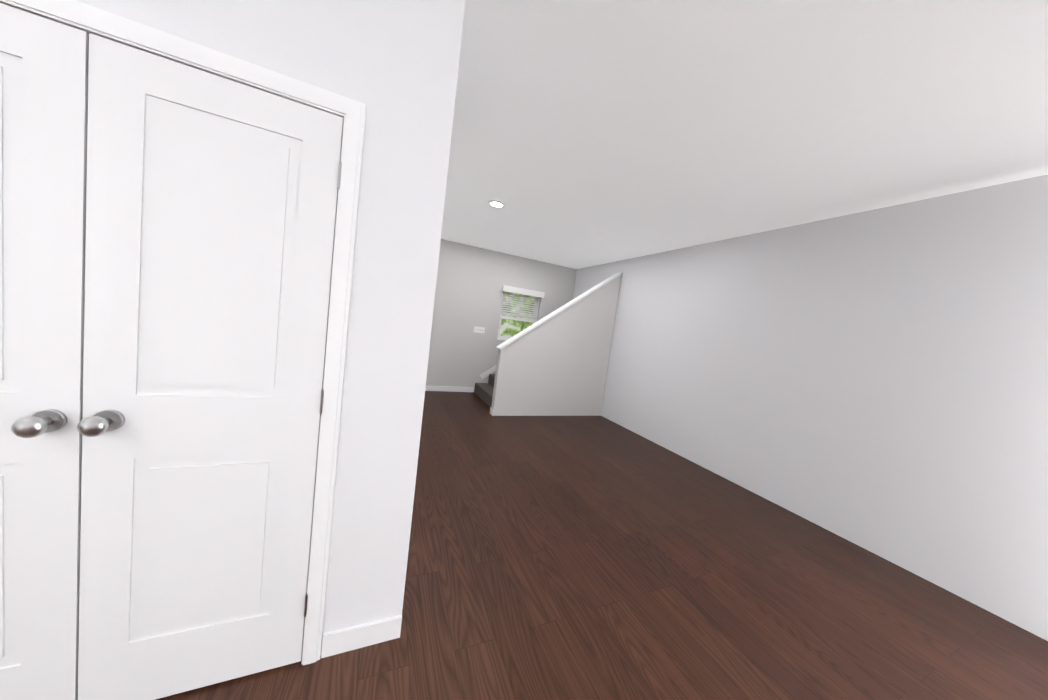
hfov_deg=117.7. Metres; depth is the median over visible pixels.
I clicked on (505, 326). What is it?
backdrop
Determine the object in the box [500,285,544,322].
window blind
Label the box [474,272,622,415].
stairs
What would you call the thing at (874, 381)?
wall
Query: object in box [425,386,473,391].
baseboard
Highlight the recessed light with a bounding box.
[488,200,504,207]
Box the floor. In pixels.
[155,391,1047,699]
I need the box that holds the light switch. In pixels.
[474,326,484,332]
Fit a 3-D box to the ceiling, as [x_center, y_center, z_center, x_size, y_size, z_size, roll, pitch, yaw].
[-0.620,-1.411,-0.661,9.450,0.100,12.500,5,5,-24]
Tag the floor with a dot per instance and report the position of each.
(577, 559)
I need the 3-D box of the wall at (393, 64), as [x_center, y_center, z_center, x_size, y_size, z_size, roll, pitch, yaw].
[-1.409,-0.227,1.243,1.940,2.740,0.760,5,5,-24]
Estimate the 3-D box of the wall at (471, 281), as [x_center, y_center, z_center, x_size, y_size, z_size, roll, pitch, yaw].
[-0.577,-0.518,6.260,3.600,2.740,0.150,5,5,-24]
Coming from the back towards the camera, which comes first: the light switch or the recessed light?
the light switch
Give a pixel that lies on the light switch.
(479, 329)
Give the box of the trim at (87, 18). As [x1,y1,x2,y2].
[0,0,365,664]
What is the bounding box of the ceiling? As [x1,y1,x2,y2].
[441,0,1047,268]
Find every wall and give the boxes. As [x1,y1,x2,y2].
[77,0,465,652]
[426,239,576,391]
[573,174,1047,640]
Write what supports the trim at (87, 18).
attached to the wall at (393, 64)
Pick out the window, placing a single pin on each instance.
(501, 337)
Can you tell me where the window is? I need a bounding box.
[497,292,539,340]
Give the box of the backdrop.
[500,292,534,336]
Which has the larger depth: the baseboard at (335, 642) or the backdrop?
the backdrop
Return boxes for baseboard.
[321,615,401,657]
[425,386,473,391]

